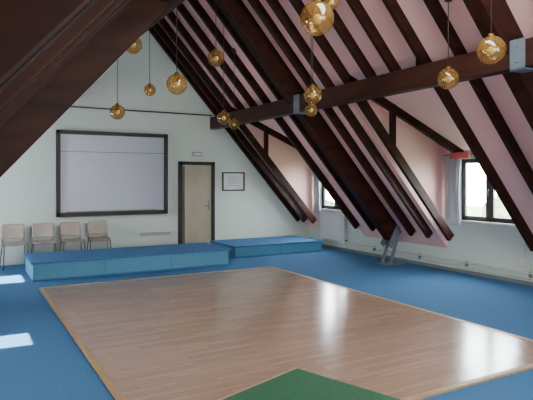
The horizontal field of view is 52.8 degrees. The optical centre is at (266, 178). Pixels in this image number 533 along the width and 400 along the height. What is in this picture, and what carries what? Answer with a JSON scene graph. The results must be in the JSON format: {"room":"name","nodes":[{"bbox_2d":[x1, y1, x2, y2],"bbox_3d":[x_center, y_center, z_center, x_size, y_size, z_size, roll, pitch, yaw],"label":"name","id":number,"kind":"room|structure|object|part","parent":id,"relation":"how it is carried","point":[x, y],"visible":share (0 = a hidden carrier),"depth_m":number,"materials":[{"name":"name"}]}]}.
{"room":"community hall","nodes":[
{"label":"community hall","id":0,"kind":"room"},
{"bbox_2d":[0,30,306,261],"bbox_3d":[-2.909,-1.082,11.539,9.100,5.463,0.150,0,0,-29],"label":"wall","id":1,"kind":"structure","parent":0,"point":[28,187],"depth_m":11.64,"materials":[{"name":"paint"}]},
{"bbox_2d":[1,260,24,265],"bbox_3d":[-2.868,1.615,11.467,9.000,0.070,0.015,0,0,-29],"label":"baseboard","id":2,"kind":"structure","parent":1,"relation":"attached to","point":[21,261],"depth_m":10.33,"materials":[{"name":"paint"}]},
{"bbox_2d":[56,130,167,216],"bbox_3d":[-3.181,-0.110,11.247,2.300,1.740,0.090,0,0,-29],"label":"projection screen","id":3,"kind":"object","parent":1,"relation":"attached to","point":[99,173],"visible":1,"depth_m":11.21,"materials":[{"name":"white fabric"}]},
{"bbox_3d":[-3.183,0.057,11.251,2.150,1.237,0.040,0,0,-29],"label":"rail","id":4,"kind":"part","parent":3,"relation":"part of","materials":[{"name":"white fabric"}]},
{"bbox_2d":[71,106,211,115],"bbox_3d":[-2.778,-1.462,11.509,3.500,0.025,0.030,0,0,-29],"label":"trim","id":5,"kind":"structure","parent":1,"relation":"attached to","point":[71,106],"depth_m":11.54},
{"bbox_2d":[139,231,171,235],"bbox_3d":[-2.418,1.190,11.707,0.720,0.080,0.040,0,0,-29],"label":"air vent","id":6,"kind":"object","parent":1,"relation":"in","point":[159,232],"visible":1,"depth_m":11.69,"materials":[{"name":"white metal"}]},
{"bbox_2d":[178,161,214,243],"bbox_3d":[-1.580,0.630,12.164,0.870,2.040,0.070,0,0,-29],"label":"door frame","id":7,"kind":"structure","parent":1,"relation":"in","point":[180,163],"depth_m":11.96,"materials":[{"name":"wood"}]},
{"bbox_2d":[183,165,210,243],"bbox_3d":[-1.580,0.660,12.175,0.700,1.960,0.050,0,0,-29],"label":"door leaf","id":8,"kind":"structure","parent":7,"relation":"attached to","point":[196,178],"depth_m":12.15,"materials":[{"name":"beige wood"}]},
{"bbox_2d":[192,152,201,155],"bbox_3d":[-1.567,-0.565,12.171,0.220,0.090,0.070,0,0,-29],"label":"exit light","id":9,"kind":"object","parent":1,"relation":"attached to","point":[193,153],"visible":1,"depth_m":12.13,"materials":[{"name":"grey plastic"}]},
{"bbox_2d":[222,172,244,190],"bbox_3d":[-0.776,0.060,12.642,0.580,0.440,0.030,0,0,-29],"label":"framed certificate","id":10,"kind":"object","parent":1,"relation":"attached to","point":[231,181],"visible":1,"depth_m":12.65,"materials":[{"name":"paper"}]},
{"bbox_2d":[0,247,532,399],"bbox_3d":[0.657,1.701,5.255,9.220,0.138,14.500,0,0,-29],"label":"floor","id":11,"kind":"structure","parent":0,"point":[215,335],"depth_m":5.81,"materials":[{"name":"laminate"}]},
{"bbox_2d":[0,224,27,269],"bbox_3d":[-4.706,1.253,10.022,0.470,0.794,0.510,0,0,-32],"label":"chair","id":12,"kind":"object","parent":11,"relation":"on","point":[9,231],"visible":0.93,"depth_m":10.13,"materials":[{"name":"beige fabric"}]},
{"bbox_3d":[-4.799,0.993,10.169,0.400,0.274,0.132,0,0,-32],"label":"backrest","id":13,"kind":"part","parent":12,"relation":"part of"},
{"bbox_3d":[-4.706,1.268,10.022,0.470,0.763,0.510,0,0,-32],"label":"frame","id":14,"kind":"part","parent":12,"relation":"part of","materials":[{"name":"grey metal"}]},
{"bbox_3d":[-4.695,1.198,10.004,0.400,0.073,0.402,0,0,-32],"label":"seat","id":15,"kind":"part","parent":12,"relation":"part of","materials":[{"name":"beige fabric"}]},
{"bbox_2d":[31,223,56,252],"bbox_3d":[-4.261,1.253,10.274,0.470,0.794,0.510,0,0,-27],"label":"chair","id":16,"kind":"object","parent":11,"relation":"on","point":[38,229],"visible":0.94,"depth_m":10.40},
{"bbox_3d":[-4.340,0.993,10.428,0.400,0.274,0.132,0,0,-27],"label":"backrest","id":17,"kind":"part","parent":16,"relation":"part of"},
{"bbox_3d":[-4.261,1.268,10.274,0.470,0.763,0.510,0,0,-27],"label":"frame","id":18,"kind":"part","parent":16,"relation":"part of","materials":[{"name":"grey metal"}]},
{"bbox_3d":[-4.251,1.198,10.255,0.400,0.073,0.402,0,0,-27],"label":"seat","id":19,"kind":"part","parent":16,"relation":"part of","materials":[{"name":"beige fabric"}]},
{"bbox_2d":[59,222,85,250],"bbox_3d":[-3.809,1.253,10.530,0.470,0.794,0.510,0,0,-31],"label":"chair","id":20,"kind":"object","parent":11,"relation":"on","point":[66,228],"visible":0.89,"depth_m":10.65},
{"bbox_3d":[-3.899,0.993,10.678,0.400,0.274,0.132,0,0,-31],"label":"backrest","id":21,"kind":"part","parent":20,"relation":"part of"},
{"bbox_3d":[-3.809,1.268,10.529,0.470,0.763,0.510,0,0,-31],"label":"frame","id":22,"kind":"part","parent":20,"relation":"part of","materials":[{"name":"grey metal"}]},
{"bbox_3d":[-3.799,1.198,10.511,0.400,0.073,0.402,0,0,-31],"label":"seat","id":23,"kind":"part","parent":20,"relation":"part of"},
{"bbox_2d":[87,221,110,249],"bbox_3d":[-3.364,1.253,10.781,0.470,0.794,0.510,0,0,-26],"label":"chair","id":24,"kind":"object","parent":11,"relation":"on","point":[94,227],"visible":0.91,"depth_m":10.91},
{"bbox_3d":[-3.440,0.993,10.937,0.400,0.274,0.132,0,0,-26],"label":"backrest","id":25,"kind":"part","parent":24,"relation":"part of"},
{"bbox_3d":[-3.364,1.268,10.781,0.470,0.763,0.510,0,0,-26],"label":"frame","id":26,"kind":"part","parent":24,"relation":"part of","materials":[{"name":"grey metal"}]},
{"bbox_3d":[-3.355,1.198,10.763,0.400,0.073,0.402,0,0,-26],"label":"seat","id":27,"kind":"part","parent":24,"relation":"part of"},
{"bbox_2d":[23,242,229,281],"bbox_3d":[-2.529,1.495,9.973,3.520,0.310,1.250,0,0,-29],"label":"stage platform","id":28,"kind":"object","parent":11,"relation":"on","point":[59,265],"visible":1,"depth_m":9.53,"materials":[{"name":"carpet"}]},
{"bbox_2d":[0,0,532,176],"bbox_3d":[0.947,-1.142,4.724,8.700,5.584,0.430,0,0,-29],"label":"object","id":29,"kind":"structure","parent":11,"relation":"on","point":[49,105],"depth_m":3.58,"materials":[{"name":"wood"}]},
{"bbox_2d":[141,0,184,35],"bbox_3d":[-0.963,-1.380,4.281,0.160,0.280,14.400,0,0,-29],"label":"beam","id":30,"kind":"structure","parent":29,"relation":"attached to","point":[176,3],"depth_m":3.90,"materials":[{"name":"brown wood"}]},
{"bbox_2d":[210,37,532,129],"bbox_3d":[2.310,-1.280,6.132,0.160,0.280,14.400,0,0,-29],"label":"beam","id":31,"kind":"structure","parent":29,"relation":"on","point":[478,64],"depth_m":7.14,"materials":[{"name":"brown wood"}]},
{"bbox_2d":[210,235,323,257],"bbox_3d":[0.004,1.525,12.227,2.250,0.250,1.280,0,0,-29],"label":"stage platform","id":32,"kind":"object","parent":11,"relation":"on","point":[277,245],"visible":0.96,"depth_m":11.84,"materials":[{"name":"carpet"}]},
{"bbox_2d":[39,266,532,399],"bbox_3d":[-0.236,1.639,6.530,4.040,0.022,5.760,0,0,-29],"label":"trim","id":33,"kind":"structure","parent":11,"relation":"on","point":[102,374],"depth_m":4.79,"materials":[{"name":"brown wood"}]},
{"bbox_2d":[214,0,405,265],"bbox_3d":[-1.112,-1.142,8.362,8.700,5.584,0.430,0,0,-29],"label":"roof beam","id":34,"kind":"structure","parent":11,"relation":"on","point":[236,12],"depth_m":9.48,"materials":[{"name":"wood"}]},
{"bbox_2d":[219,368,400,399],"bbox_3d":[0.662,1.614,3.353,2.220,0.036,1.220,0,0,42],"label":"floor mat","id":35,"kind":"object","parent":11,"relation":"on","point":[295,383],"visible":1,"depth_m":4.05,"materials":[{"name":"green carpet"}]},
{"bbox_2d":[159,0,532,247],"bbox_3d":[2.684,-1.240,6.344,4.620,5.146,14.400,0,0,-29],"label":"ceiling","id":36,"kind":"structure","parent":0,"point":[424,156],"depth_m":8.44,"materials":[{"name":"pink paint"}]},
{"bbox_2d":[166,11,245,109],"bbox_3d":[-1.361,-2.553,10.892,2.094,2.332,0.070,0,0,-29],"label":"rafter","id":37,"kind":"object","parent":36,"relation":"attached to","point":[171,16],"visible":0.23,"depth_m":10.92,"materials":[{"name":"brown wood"}]},
{"bbox_2d":[213,48,217,60],"bbox_3d":[-0.776,-2.649,8.236,0.254,1.851,0.254,0,0,-29],"label":"globe lamp","id":38,"kind":"object","parent":36,"relation":"hanging from","point":[215,58],"visible":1,"depth_m":8.21,"materials":[{"name":"gold glass"}]},
{"bbox_2d":[177,3,257,106],"bbox_3d":[-1.090,-2.553,10.413,2.094,2.332,0.070,0,0,-29],"label":"rafter","id":39,"kind":"object","parent":36,"relation":"attached to","point":[181,8],"visible":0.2,"depth_m":10.45,"materials":[{"name":"brown wood"}]},
{"bbox_2d":[222,110,225,119],"bbox_3d":[-0.756,-1.907,9.499,0.240,1.894,0.240,0,0,-29],"label":"globe lamp","id":40,"kind":"object","parent":36,"relation":"hanging from","point":[223,111],"visible":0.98,"depth_m":9.48,"materials":[{"name":"gold glass"}]},
{"bbox_2d":[150,27,299,221],"bbox_3d":[-0.993,-1.326,12.456,4.274,4.787,0.070,0,0,-29],"label":"rafter","id":41,"kind":"object","parent":36,"relation":"attached to","point":[159,40],"visible":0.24,"depth_m":12.46,"materials":[{"name":"brown wood"}]},
{"bbox_2d":[153,23,307,221],"bbox_3d":[-0.860,-1.326,12.221,4.274,4.787,0.070,0,0,-29],"label":"rafter","id":42,"kind":"object","parent":36,"relation":"attached to","point":[156,27],"visible":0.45,"depth_m":12.23,"materials":[{"name":"brown wood"}]},
{"bbox_2d":[232,48,235,125],"bbox_3d":[-0.602,-1.673,10.000,0.200,1.506,0.200,0,0,-29],"label":"globe lamp","id":43,"kind":"object","parent":36,"relation":"hanging from","point":[233,49],"visible":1,"depth_m":9.97,"materials":[{"name":"gold glass"}]},
{"bbox_2d":[158,18,316,223],"bbox_3d":[-0.663,-1.326,11.873,4.274,4.787,0.070,0,0,-29],"label":"rafter","id":44,"kind":"object","parent":36,"relation":"attached to","point":[164,24],"visible":0.8,"depth_m":11.76,"materials":[{"name":"brown wood"}]},
{"bbox_2d":[264,126,267,160],"bbox_3d":[-0.010,-0.810,12.242,0.080,0.791,0.080,0,0,-29],"label":"post","id":45,"kind":"object","parent":44,"relation":"on","point":[266,127],"visible":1,"depth_m":12.20,"materials":[{"name":"brown wood"}]},
{"bbox_2d":[232,107,295,148],"bbox_3d":[0.312,-0.974,12.425,2.500,1.220,0.070,0,0,-29],"label":"rafter","id":46,"kind":"object","parent":36,"relation":"attached to","point":[258,124],"visible":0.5,"depth_m":12.30,"materials":[{"name":"brown wood"}]},
{"bbox_3d":[1.598,-0.425,12.468,0.024,0.024,1.810,0,0,-30],"label":"rail","id":47,"kind":"object","parent":46,"relation":"attached to","visible":0},
{"bbox_2d":[313,173,319,211],"bbox_3d":[1.231,0.205,13.120,0.066,1.211,0.274,0,0,-29],"label":"window curtain","id":48,"kind":"object","parent":47,"relation":"hanging from","point":[316,208],"visible":0.64,"depth_m":13.12,"materials":[{"name":"fabric"}]},
{"bbox_2d":[187,0,359,228],"bbox_3d":[0.130,-1.326,10.471,4.274,4.787,0.070,0,0,-29],"label":"rafter","id":49,"kind":"object","parent":36,"relation":"attached to","point":[195,4],"visible":0.8,"depth_m":10.37,"materials":[{"name":"brown wood"}]},
{"bbox_2d":[206,0,375,230],"bbox_3d":[0.401,-1.326,9.993,4.274,4.787,0.070,0,0,-29],"label":"rafter","id":50,"kind":"object","parent":36,"relation":"attached to","point":[212,4],"visible":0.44,"depth_m":10.02,"materials":[{"name":"brown wood"}]},
{"bbox_2d":[305,102,312,113],"bbox_3d":[0.615,-1.767,7.402,0.180,1.813,0.180,0,0,-29],"label":"globe lamp","id":51,"kind":"object","parent":36,"relation":"hanging from","point":[310,103],"visible":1,"depth_m":7.39,"materials":[{"name":"gold glass"}]},
{"bbox_2d":[310,84,321,97],"bbox_3d":[0.604,-1.942,6.994,0.240,1.935,0.240,0,0,-29],"label":"globe lamp","id":52,"kind":"object","parent":36,"relation":"hanging from","point":[312,95],"visible":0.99,"depth_m":6.97,"materials":[{"name":"gold glass"}]},
{"bbox_2d":[247,0,415,235],"bbox_3d":[0.932,-1.326,9.053,4.274,4.787,0.070,0,0,-29],"label":"rafter","id":53,"kind":"object","parent":36,"relation":"attached to","point":[256,5],"visible":0.8,"depth_m":9.17,"materials":[{"name":"brown wood"}]},
{"bbox_2d":[321,0,376,77],"bbox_3d":[0.683,-2.553,7.280,2.094,2.332,0.070,0,0,-29],"label":"rafter","id":54,"kind":"object","parent":36,"relation":"attached to","point":[331,13],"depth_m":7.50,"materials":[{"name":"brown wood"}]},
{"bbox_2d":[266,0,432,237],"bbox_3d":[1.139,-1.326,8.687,4.274,4.787,0.070,0,0,-29],"label":"rafter","id":55,"kind":"object","parent":36,"relation":"attached to","point":[275,5],"visible":0.8,"depth_m":8.82,"materials":[{"name":"brown wood"}]},
{"bbox_2d":[289,0,453,240],"bbox_3d":[1.375,-1.326,8.269,4.274,4.787,0.070,0,0,-29],"label":"rafter","id":56,"kind":"object","parent":36,"relation":"attached to","point":[300,8],"visible":0.8,"depth_m":8.43,"materials":[{"name":"brown wood"}]},
{"bbox_2d":[389,104,395,152],"bbox_3d":[2.029,-0.810,8.639,0.080,0.791,0.080,0,0,-29],"label":"post","id":57,"kind":"object","parent":56,"relation":"on","point":[392,115],"visible":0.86,"depth_m":8.61,"materials":[{"name":"brown wood"}]},
{"bbox_2d":[346,0,401,71],"bbox_3d":[0.929,-2.553,6.845,2.094,2.332,0.070,0,0,-29],"label":"rafter","id":58,"kind":"object","parent":36,"relation":"attached to","point":[356,6],"depth_m":7.09,"materials":[{"name":"brown wood"}]},
{"bbox_2d":[351,76,463,152],"bbox_3d":[2.351,-0.974,8.821,2.500,1.220,0.070,0,0,-29],"label":"rafter","id":59,"kind":"object","parent":36,"relation":"attached to","point":[383,102],"visible":0.57,"depth_m":8.88,"materials":[{"name":"brown wood"}]},
{"bbox_2d":[450,152,469,158],"bbox_3d":[3.330,-0.406,9.260,0.056,0.112,0.400,0,0,-29],"label":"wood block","id":60,"kind":"object","parent":59,"relation":"attached to","point":[458,155],"visible":1,"depth_m":9.22,"materials":[{"name":"red wood"}]},
{"bbox_3d":[3.624,-0.425,8.887,0.024,0.024,1.780,0,0,-30],"label":"rail","id":61,"kind":"object","parent":59,"relation":"attached to","visible":0},
{"bbox_2d":[444,156,460,225],"bbox_3d":[3.289,0.205,9.482,0.066,1.211,0.354,0,0,-29],"label":"window curtain","id":62,"kind":"object","parent":61,"relation":"hanging from","point":[452,166],"visible":0.94,"depth_m":9.48,"materials":[{"name":"fabric"}]},
{"bbox_2d":[441,0,451,87],"bbox_3d":[2.030,-1.534,5.997,0.236,1.063,0.236,0,0,-29],"label":"globe lamp","id":63,"kind":"object","parent":36,"relation":"hanging from","point":[448,78],"visible":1,"depth_m":5.99,"materials":[{"name":"gold glass"}]},
{"bbox_3d":[2.030,-1.657,5.997,0.100,0.816,0.100,0,0,-29],"label":"suspension rod","id":64,"kind":"part","parent":63,"relation":"part of","materials":[{"name":"black metal"}]},
{"bbox_3d":[2.030,-1.114,5.997,0.071,0.071,0.071,0,0,-29],"label":"bulb","id":65,"kind":"part","parent":63,"relation":"part of","materials":[{"name":"white ceramic"}]},
{"bbox_2d":[382,0,532,251],"bbox_3d":[2.149,-1.326,6.903,4.274,4.787,0.070,0,0,-29],"label":"rafter","id":66,"kind":"object","parent":36,"relation":"attached to","point":[392,6],"visible":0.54,"depth_m":7.15,"materials":[{"name":"brown wood"}]},
{"bbox_2d":[423,0,532,194],"bbox_3d":[2.419,-1.326,6.424,4.274,4.787,0.070,0,0,-29],"label":"rafter","id":67,"kind":"object","parent":36,"relation":"attached to","point":[436,10],"depth_m":6.56,"materials":[{"name":"brown wood"}]},
{"bbox_2d":[478,0,502,58],"bbox_3d":[2.090,-1.815,4.997,0.260,1.491,0.260,0,0,-29],"label":"globe lamp","id":68,"kind":"object","parent":36,"relation":"hanging from","point":[491,50],"visible":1,"depth_m":4.98,"materials":[{"name":"gold glass"}]},
{"bbox_3d":[2.090,-1.952,4.997,0.100,1.218,0.100,0,0,-29],"label":"suspension rod","id":69,"kind":"part","parent":68,"relation":"part of","materials":[{"name":"metal"}]},
{"bbox_3d":[2.090,-1.194,4.997,0.078,0.078,0.078,0,0,-29],"label":"bulb","id":70,"kind":"part","parent":68,"relation":"part of","materials":[{"name":"white ceramic"}]},
{"bbox_2d":[307,150,532,281],"bbox_3d":[4.642,0.550,7.452,0.120,2.200,14.400,0,0,-29],"label":"wall","id":71,"kind":"structure","parent":0,"point":[485,244],"depth_m":9.35,"materials":[{"name":"paint"}]},
{"bbox_2d":[322,185,339,209],"bbox_3d":[1.675,0.185,12.696,0.080,1.070,1.150,0,0,-29],"label":"frame","id":72,"kind":"object","parent":71,"relation":"attached to","point":[324,205],"visible":0.32,"depth_m":13.12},
{"bbox_2d":[320,208,341,211],"bbox_3d":[1.610,0.738,12.659,0.090,0.035,1.270,0,0,-29],"label":"sill","id":73,"kind":"structure","parent":71,"relation":"attached to","point":[320,208],"depth_m":12.73,"materials":[{"name":"white ceramic"}]},
{"bbox_2d":[320,213,346,245],"bbox_3d":[1.587,1.173,12.617,0.109,0.715,1.000,0,0,-29],"label":"panel radiator","id":74,"kind":"object","parent":71,"relation":"attached to","point":[333,227],"visible":0.98,"depth_m":12.54,"materials":[{"name":"white metal"}]},
{"bbox_2d":[322,244,532,285],"bbox_3d":[4.585,1.620,7.420,0.012,0.060,14.400,0,0,-29],"label":"baseboard","id":75,"kind":"structure","parent":71,"relation":"attached to","point":[323,245],"depth_m":9.82,"materials":[{"name":"grey plastic"}]},
{"bbox_2d":[348,243,532,279],"bbox_3d":[4.963,1.490,6.686,0.051,0.120,12.550,0,0,-29],"label":"pipes","id":76,"kind":"object","parent":71,"relation":"attached to","point":[530,274],"visible":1,"depth_m":9.52,"materials":[{"name":"white metal"}]},
{"bbox_2d":[462,159,513,223],"bbox_3d":[3.761,0.185,9.010,0.080,1.070,1.140,0,0,-29],"label":"frame","id":77,"kind":"object","parent":71,"relation":"attached to","point":[490,199],"visible":0.45,"depth_m":9.07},
{"bbox_2d":[461,220,515,226],"bbox_3d":[3.696,0.738,8.973,0.090,0.035,1.260,0,0,-29],"label":"sill","id":78,"kind":"structure","parent":71,"relation":"attached to","point":[465,221],"depth_m":8.89,"materials":[{"name":"white ceramic"}]},
{"bbox_2d":[520,239,526,268],"bbox_3d":[4.016,1.105,8.385,0.049,0.610,0.080,0,0,-29],"label":"cable","id":79,"kind":"object","parent":71,"relation":"attached to","point":[523,261],"visible":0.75,"depth_m":8.38,"materials":[{"name":"white plastic"}]},
{"bbox_3d":[-1.337,-1.240,4.069,4.620,5.146,14.400,0,0,-30],"label":"ceiling","id":80,"kind":"structure","parent":0,"visible":0},
{"bbox_2d":[0,0,97,91],"bbox_3d":[0.577,-1.326,1.073,4.274,4.787,0.070,0,0,-29],"label":"rafter","id":81,"kind":"object","parent":80,"relation":"attached to","point":[28,28],"depth_m":0.57,"materials":[{"name":"brown wood"}]},
{"bbox_2d":[0,0,118,112],"bbox_3d":[0.331,-1.326,1.508,4.274,4.787,0.070,0,0,-29],"label":"rafter","id":82,"kind":"object","parent":80,"relation":"attached to","point":[71,35],"depth_m":1.05,"materials":[{"name":"brown wood"}]},
{"bbox_2d":[0,0,126,121],"bbox_3d":[0.085,-1.326,1.944,4.274,4.787,0.070,0,0,-29],"label":"rafter","id":83,"kind":"object","parent":80,"relation":"attached to","point":[72,48],"depth_m":1.53,"materials":[{"name":"brown wood"}]},
{"bbox_2d":[0,0,130,126],"bbox_3d":[-0.162,-1.326,2.379,4.274,4.787,0.070,0,0,-29],"label":"rafter","id":84,"kind":"object","parent":80,"relation":"attached to","point":[125,3],"depth_m":2.00,"materials":[{"name":"brown wood"}]},
{"bbox_2d":[0,0,132,128],"bbox_3d":[-0.408,-1.326,2.814,4.274,4.787,0.070,0,0,-29],"label":"rafter","id":85,"kind":"object","parent":80,"relation":"attached to","point":[122,9],"depth_m":2.48,"materials":[{"name":"brown wood"}]},
{"bbox_2d":[0,0,134,130],"bbox_3d":[-0.654,-1.326,3.249,4.274,4.787,0.070,0,0,-29],"label":"rafter","id":86,"kind":"object","parent":80,"relation":"attached to","point":[133,0],"depth_m":2.95,"materials":[{"name":"brown wood"}]},
{"bbox_2d":[115,59,124,114],"bbox_3d":[-2.361,-1.813,8.499,0.238,1.744,0.238,0,0,-29],"label":"globe lamp","id":87,"kind":"object","parent":80,"relation":"hanging from","point":[117,112],"visible":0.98,"depth_m":8.50,"materials":[{"name":"gold glass"}]},
{"bbox_3d":[-2.361,-1.938,8.499,0.100,1.494,0.100,0,0,-29],"label":"suspension rod","id":88,"kind":"part","parent":87,"relation":"part of","materials":[{"name":"black metal"}]},
{"bbox_2d":[148,29,151,91],"bbox_3d":[-1.957,-2.375,9.004,0.200,1.970,0.200,0,0,-29],"label":"globe lamp","id":89,"kind":"object","parent":80,"relation":"hanging from","point":[149,84],"visible":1,"depth_m":9.00,"materials":[{"name":"gold glass"}]},
{"bbox_3d":[-1.957,-2.480,9.004,0.100,1.760,0.100,0,0,-29],"label":"suspension rod","id":90,"kind":"part","parent":89,"relation":"part of","materials":[{"name":"black metal"}]},
{"bbox_2d":[169,7,179,91],"bbox_3d":[-1.137,-2.007,6.802,0.260,1.874,0.260,0,0,-29],"label":"globe lamp","id":91,"kind":"object","parent":80,"relation":"hanging from","point":[176,74],"visible":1,"depth_m":6.79,"materials":[{"name":"gold glass"}]},
{"bbox_3d":[-1.137,-2.143,6.802,0.100,1.601,0.100,0,0,-29],"label":"suspension rod","id":92,"kind":"part","parent":91,"relation":"part of","materials":[{"name":"black metal"}]},
{"bbox_3d":[-1.137,-1.194,6.802,0.078,0.078,0.078,0,0,-29],"label":"bulb","id":93,"kind":"part","parent":91,"relation":"part of","materials":[{"name":"white ceramic"}]},
{"bbox_2d":[312,0,323,34],"bbox_3d":[0.475,-2.451,5.049,0.320,2.202,0.320,0,0,-29],"label":"bulb","id":94,"kind":"object","parent":80,"relation":"hanging from","point":[316,19],"visible":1,"depth_m":5.02,"materials":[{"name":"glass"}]},
{"bbox_3d":[0.475,-1.502,5.049,0.096,0.096,0.096,0,0,-29],"label":"bulb","id":95,"kind":"part","parent":94,"relation":"part of","materials":[{"name":"white ceramic"}]},
{"label":"outside","id":96,"kind":"structure","parent":0,"visible":0},
{"bbox_2d":[467,206,483,215],"bbox_3d":[29.100,4.900,39.443,70.500,0.100,120.000,0,0,-30],"label":"ground","id":97,"kind":"structure","parent":96,"point":[471,210],"depth_m":82.68,"materials":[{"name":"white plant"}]},
{"bbox_2d":[326,199,333,205],"bbox_3d":[4.361,2.933,28.996,5.034,4.453,5.399,0,0,-29],"label":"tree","id":98,"kind":"object","parent":97,"relation":"on","point":[328,202],"visible":0.02,"depth_m":29.48,"materials":[{"name":"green plant"}]},
{"bbox_2d":[481,193,510,218],"bbox_3d":[8.989,2.575,18.564,3.251,4.551,3.212,0,0,21],"label":"tree","id":99,"kind":"object","parent":97,"relation":"on","point":[500,211],"visible":0.05,"depth_m":17.85,"materials":[{"name":"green plant"}]}
]}

